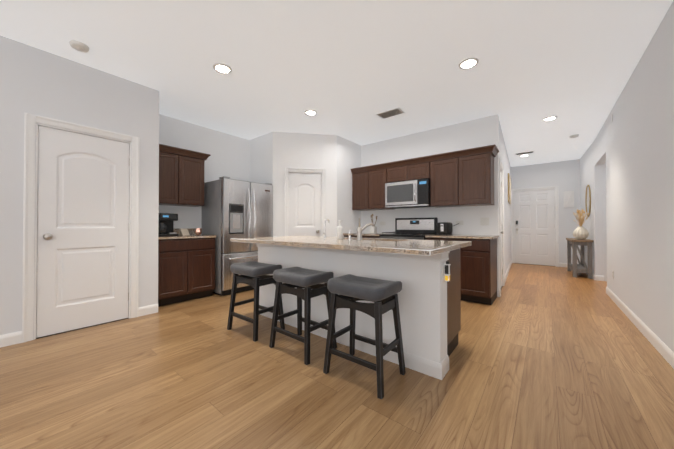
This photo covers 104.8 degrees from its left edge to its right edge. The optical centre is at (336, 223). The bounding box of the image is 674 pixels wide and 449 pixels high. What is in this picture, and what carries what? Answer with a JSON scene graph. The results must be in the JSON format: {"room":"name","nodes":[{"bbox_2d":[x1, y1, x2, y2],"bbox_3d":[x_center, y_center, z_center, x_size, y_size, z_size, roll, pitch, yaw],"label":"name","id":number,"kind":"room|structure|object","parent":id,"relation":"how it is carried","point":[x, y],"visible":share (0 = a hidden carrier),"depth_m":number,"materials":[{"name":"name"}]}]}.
{"room":"kitchen","nodes":[
{"label":"kitchen","id":0,"kind":"room"},
{"bbox_2d":[0,35,158,347],"bbox_3d":[-3.788,-0.294,1.333,0.134,2.740,4.910,0,-1,39],"label":"wall","id":1,"kind":"structure","parent":0,"point":[36,81],"depth_m":2.55,"materials":[{"name":"white paint"}]},
{"bbox_2d":[22,112,139,342],"bbox_3d":[-2.632,0.038,2.736,0.171,2.102,0.864,0,-1,39],"label":"door","id":2,"kind":"structure","parent":1,"relation":"attached to","point":[81,212],"depth_m":2.67,"materials":[{"name":"white wood"}]},
{"bbox_2d":[159,114,248,234],"bbox_3d":[-2.268,-0.266,4.461,0.120,2.740,1.870,0,-1,39],"label":"wall","id":3,"kind":"structure","parent":0,"point":[229,154],"depth_m":4.40,"materials":[{"name":"white paint"}]},
{"bbox_2d":[159,144,210,206],"bbox_3d":[-2.397,-0.681,3.894,0.384,0.811,0.809,0,-1,39],"label":"wall cabinet","id":4,"kind":"object","parent":3,"relation":"attached to","point":[181,176],"visible":0.85,"depth_m":3.80,"materials":[{"name":"brown wood"}]},
{"bbox_2d":[249,132,272,184],"bbox_3d":[-1.388,-0.262,4.876,0.730,2.740,0.120,0,-1,39],"label":"wall","id":5,"kind":"structure","parent":0,"point":[260,159],"depth_m":4.82,"materials":[{"name":"white paint"}]},
{"bbox_2d":[273,132,336,236],"bbox_3d":[-0.580,-0.263,4.747,1.154,2.740,0.134,0,-1,-9],"label":"wall","id":6,"kind":"structure","parent":0,"point":[303,150],"depth_m":4.70,"materials":[{"name":"white paint"}]},
{"bbox_2d":[284,167,325,235],"bbox_3d":[-0.579,0.056,4.724,0.754,2.102,0.171,0,-1,-9],"label":"door","id":7,"kind":"structure","parent":6,"relation":"attached to","point":[304,201],"depth_m":4.71,"materials":[{"name":"white wood"}]},
{"bbox_2d":[0,0,672,166],"bbox_3d":[1.184,-1.679,2.447,8.500,0.050,13.100,0,-1,39],"label":"ceiling","id":8,"kind":"structure","parent":0,"point":[349,70],"depth_m":2.58,"materials":[{"name":"white paint"}]},
{"bbox_2d":[69,40,89,52],"bbox_3d":[-2.390,-1.633,2.409,0.136,0.042,0.136,0,-1,39],"label":"smoke detector","id":9,"kind":"object","parent":8,"relation":"attached to","point":[79,46],"visible":1,"depth_m":2.38,"materials":[{"name":"white plastic"}]},
{"bbox_2d":[213,63,231,73],"bbox_3d":[-1.219,-1.645,2.763,0.190,0.012,0.190,0,-1,39],"label":"recessed light","id":10,"kind":"object","parent":8,"relation":"in","point":[222,68],"visible":0.98,"depth_m":2.76,"materials":[{"name":"white glass"}]},
{"bbox_2d":[304,110,316,115],"bbox_3d":[-0.389,-1.635,3.841,0.190,0.012,0.190,0,-1,39],"label":"recessed light","id":11,"kind":"object","parent":8,"relation":"in","point":[310,112],"visible":1,"depth_m":3.83,"materials":[{"name":"white"}]},
{"bbox_2d":[376,107,404,118],"bbox_3d":[0.796,-1.635,3.862,0.360,0.010,0.210,0,-1,39],"label":"ceiling vent","id":12,"kind":"object","parent":8,"relation":"in","point":[391,113],"visible":1,"depth_m":3.85,"materials":[{"name":"white metal"}]},
{"bbox_2d":[458,57,478,68],"bbox_3d":[1.358,-1.646,2.679,0.190,0.012,0.190,0,-1,39],"label":"recessed light","id":13,"kind":"object","parent":8,"relation":"in","point":[469,63],"visible":1,"depth_m":2.67,"materials":[{"name":"white glass"}]},
{"bbox_2d":[515,151,534,154],"bbox_3d":[4.310,-1.616,5.963,0.360,0.010,0.160,0,-1,39],"label":"ceiling vent","id":14,"kind":"object","parent":8,"relation":"in","point":[524,153],"visible":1,"depth_m":5.98,"materials":[{"name":"white"}]},
{"bbox_2d":[542,116,557,120],"bbox_3d":[3.322,-1.633,4.050,0.190,0.012,0.190,0,-1,39],"label":"recessed light","id":15,"kind":"object","parent":8,"relation":"in","point":[549,118],"visible":0.98,"depth_m":4.04,"materials":[{"name":"white glass"}]},
{"bbox_2d":[0,263,673,448],"bbox_3d":[1.184,1.111,2.421,8.500,0.050,13.100,0,-1,39],"label":"floor","id":16,"kind":"structure","parent":0,"point":[546,357],"depth_m":1.73,"materials":[{"name":"brown wood"}]},
{"bbox_2d":[158,228,215,306],"bbox_3d":[-2.309,0.588,3.797,0.630,1.020,0.785,0,-1,39],"label":"base cabinet","id":17,"kind":"object","parent":16,"relation":"on","point":[186,267],"visible":0.62,"depth_m":3.59,"materials":[{"name":"brown wood"}]},
{"bbox_2d":[158,213,178,235],"bbox_3d":[-2.466,0.018,3.713,0.306,0.315,0.270,0,-1,39],"label":"coffee maker","id":18,"kind":"object","parent":17,"relation":"on","point":[166,224],"visible":0.65,"depth_m":3.64,"materials":[{"name":"black plastic"}]},
{"bbox_2d":[178,229,189,234],"bbox_3d":[-2.287,0.127,3.876,0.100,0.100,0.120,0,-1,19],"label":"card stand","id":19,"kind":"object","parent":17,"relation":"on","point":[183,232],"visible":0.88,"depth_m":3.86,"materials":[{"name":"beige"}]},
{"bbox_2d":[195,228,201,234],"bbox_3d":[-2.110,0.125,3.952,0.100,0.105,0.087,0,-1,39],"label":"candle holder","id":20,"kind":"object","parent":17,"relation":"on","point":[198,231],"visible":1,"depth_m":3.92,"materials":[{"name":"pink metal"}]},
{"bbox_2d":[201,176,272,295],"bbox_3d":[-1.665,0.201,4.422,0.814,1.807,0.905,0,-1,39],"label":"refrigerator","id":21,"kind":"object","parent":16,"relation":"on","point":[233,208],"visible":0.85,"depth_m":4.08,"materials":[{"name":"grey metal"}]},
{"bbox_2d":[227,261,284,341],"bbox_3d":[-0.830,0.754,2.666,0.474,0.674,0.365,0,-1,37],"label":"stool","id":22,"kind":"object","parent":16,"relation":"on","point":[254,275],"visible":0.9,"depth_m":2.57,"materials":[{"name":"wood"}]},
{"bbox_2d":[269,267,336,364],"bbox_3d":[-0.296,0.750,2.268,0.474,0.674,0.365,0,-1,39],"label":"stool","id":23,"kind":"object","parent":16,"relation":"on","point":[291,279],"visible":0.92,"depth_m":2.19,"materials":[{"name":"wood"}]},
{"bbox_2d":[230,236,471,379],"bbox_3d":[0.024,0.628,2.659,2.250,0.921,1.129,0,-1,39],"label":"kitchen island","id":24,"kind":"object","parent":16,"relation":"on","point":[426,273],"visible":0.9,"depth_m":2.09,"materials":[{"name":"white paint"}]},
{"bbox_2d":[337,220,342,238],"bbox_3d":[0.033,0.067,2.732,0.066,0.199,0.071,0,-1,39],"label":"soap dispenser","id":25,"kind":"object","parent":24,"relation":"on","point":[339,231],"visible":1,"depth_m":2.70,"materials":[{"name":"white"}]},
{"bbox_2d":[357,218,374,239],"bbox_3d":[0.294,0.058,2.633,0.060,0.217,0.309,0,-1,39],"label":"kitchen faucet","id":26,"kind":"object","parent":24,"relation":"on","point":[359,232],"visible":1,"depth_m":2.53,"materials":[{"name":"grey metal"}]},
{"bbox_2d":[323,274,405,398],"bbox_3d":[0.198,0.746,1.877,0.474,0.674,0.365,0,-1,38],"label":"stool","id":27,"kind":"object","parent":16,"relation":"on","point":[351,290],"visible":1,"depth_m":1.82,"materials":[{"name":"fabric"}]},
{"bbox_2d":[343,233,392,237],"bbox_3d":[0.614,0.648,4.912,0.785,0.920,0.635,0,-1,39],"label":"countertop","id":28,"kind":"structure","parent":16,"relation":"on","point":[370,235],"depth_m":4.72,"materials":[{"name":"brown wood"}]},
{"bbox_2d":[370,214,377,232],"bbox_3d":[0.703,0.002,4.956,0.161,0.370,0.122,0,-1,39],"label":"utensil holder","id":29,"kind":"object","parent":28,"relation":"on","point":[373,229],"visible":1,"depth_m":4.93,"materials":[{"name":"white ceramic"}]},
{"bbox_2d":[379,217,437,239],"bbox_3d":[1.200,0.501,4.384,0.760,1.205,0.719,0,-1,39],"label":"range","id":30,"kind":"object","parent":16,"relation":"on","point":[414,228],"visible":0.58,"depth_m":4.47,"materials":[{"name":"black"}]},
{"bbox_2d":[425,234,498,304],"bbox_3d":[1.876,0.639,3.896,0.885,0.920,0.635,0,-1,39],"label":"base cabinet","id":31,"kind":"object","parent":16,"relation":"on","point":[478,267],"visible":0.69,"depth_m":3.54,"materials":[{"name":"brown wood"}]},
{"bbox_2d":[437,222,458,234],"bbox_3d":[1.767,0.081,4.132,0.251,0.197,0.393,0,-1,39],"label":"toaster","id":32,"kind":"object","parent":31,"relation":"on","point":[444,228],"visible":1,"depth_m":4.02,"materials":[{"name":"black"}]},
{"bbox_2d":[499,275,603,296],"bbox_3d":[3.779,1.052,4.434,1.420,0.105,2.590,0,-1,39],"label":"baseboard","id":33,"kind":"structure","parent":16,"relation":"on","point":[599,277],"depth_m":5.02,"materials":[{"name":"white wood"}]},
{"bbox_2d":[566,238,592,278],"bbox_3d":[5.269,0.728,5.660,0.370,0.775,1.013,0,-1,39],"label":"console table","id":34,"kind":"object","parent":16,"relation":"on","point":[575,267],"visible":1,"depth_m":5.34,"materials":[{"name":"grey wood"}]},
{"bbox_2d":[573,226,588,239],"bbox_3d":[5.113,0.200,5.445,0.253,0.275,0.254,0,-1,39],"label":"vase","id":35,"kind":"object","parent":34,"relation":"on","point":[580,232],"visible":0.94,"depth_m":5.38,"materials":[{"name":"beige ceramic"}]},
{"bbox_2d":[573,209,589,225],"bbox_3d":[5.115,-0.026,5.435,0.246,0.567,0.326,0,-1,39],"label":"dried flowers","id":36,"kind":"object","parent":35,"relation":"in","point":[579,213],"visible":0.92,"depth_m":5.42,"materials":[{"name":"beige plant"}]},
{"bbox_2d":[337,135,360,236],"bbox_3d":[0.248,-0.259,5.183,0.134,2.740,0.930,0,-1,39],"label":"wall","id":37,"kind":"structure","parent":0,"point":[348,155],"depth_m":5.03,"materials":[{"name":"white paint"}]},
{"bbox_2d":[361,114,499,296],"bbox_3d":[1.498,-0.264,4.697,2.450,2.740,0.120,0,-1,39],"label":"wall","id":38,"kind":"structure","parent":0,"point":[479,132],"depth_m":4.36,"materials":[{"name":"white paint"}]},
{"bbox_2d":[351,145,498,210],"bbox_3d":[1.345,-0.676,4.497,2.459,0.811,0.384,0,-1,39],"label":"upper cabinet","id":39,"kind":"object","parent":38,"relation":"attached to","point":[461,178],"visible":0.98,"depth_m":4.07,"materials":[{"name":"brown wood"}]},
{"bbox_2d":[385,178,429,208],"bbox_3d":[1.259,-0.500,4.507,0.774,0.435,0.462,0,-1,39],"label":"microwave","id":40,"kind":"object","parent":39,"relation":"attached to","point":[408,194],"visible":1,"depth_m":4.35,"materials":[{"name":"silver metal"}]},
{"bbox_2d":[480,218,488,224],"bbox_3d":[2.270,-0.030,3.989,0.118,0.118,0.008,0,-1,39],"label":"light switch","id":41,"kind":"object","parent":38,"relation":"attached to","point":[484,221],"visible":1,"depth_m":3.99,"materials":[{"name":"white plastic"}]},
{"bbox_2d":[499,121,511,281],"bbox_3d":[3.679,-0.254,5.730,0.334,2.740,4.236,0,-1,39],"label":"wall","id":42,"kind":"structure","parent":0,"point":[503,156],"depth_m":5.50,"materials":[{"name":"white paint"}]},
{"bbox_2d":[499,158,504,289],"bbox_3d":[2.692,0.052,4.324,0.203,2.102,0.864,0,-1,39],"label":"door frame","id":43,"kind":"structure","parent":42,"relation":"attached to","point":[501,225],"depth_m":4.54,"materials":[{"name":"white wood"}]},
{"bbox_2d":[508,173,510,203],"bbox_3d":[4.229,-0.828,6.364,0.073,0.660,0.900,0,-1,39],"label":"framed picture","id":44,"kind":"object","parent":42,"relation":"attached to","point":[509,189],"visible":1,"depth_m":6.04,"materials":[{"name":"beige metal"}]},
{"bbox_2d":[511,159,579,266],"bbox_3d":[5.568,-0.243,6.996,1.710,2.740,0.134,0,-1,39],"label":"wall","id":45,"kind":"structure","parent":0,"point":[564,176],"depth_m":6.73,"materials":[{"name":"white paint"}]},
{"bbox_2d":[511,186,558,266],"bbox_3d":[5.387,0.077,7.114,1.051,2.102,0.171,0,-1,39],"label":"door","id":46,"kind":"structure","parent":45,"relation":"attached to","point":[535,217],"depth_m":7.07,"materials":[{"name":"white wood"}]},
{"bbox_2d":[563,191,573,206],"bbox_3d":[5.912,-0.616,6.621,0.200,0.410,0.048,0,-1,39],"label":"artwork","id":47,"kind":"object","parent":45,"relation":"attached to","point":[568,196],"visible":1,"depth_m":6.61,"materials":[{"name":"white paint"}]},
{"bbox_2d":[580,141,603,279],"bbox_3d":[5.614,-0.254,5.764,0.214,2.740,1.766,0,-1,39],"label":"wall","id":48,"kind":"structure","parent":0,"point":[591,175],"depth_m":5.15,"materials":[{"name":"white paint"}]},
{"bbox_2d":[585,185,590,216],"bbox_3d":[5.396,-0.485,5.578,0.044,0.700,0.500,0,-1,39],"label":"mirror","id":49,"kind":"object","parent":48,"relation":"attached to","point":[588,200],"visible":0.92,"depth_m":5.54,"materials":[{"name":"gold glass"}]},
{"bbox_2d":[603,162,606,280],"bbox_3d":[6.226,-0.268,4.216,2.680,2.740,0.120,0,-1,39],"label":"wall","id":50,"kind":"structure","parent":0,"point":[604,215],"depth_m":5.00,"materials":[{"name":"white paint"}]},
{"bbox_2d":[594,0,673,368],"bbox_3d":[1.669,-0.299,0.799,0.134,2.740,10.920,0,-1,39],"label":"wall","id":51,"kind":"structure","parent":0,"point":[640,195],"depth_m":2.50,"materials":[{"name":"white paint"}]}
]}

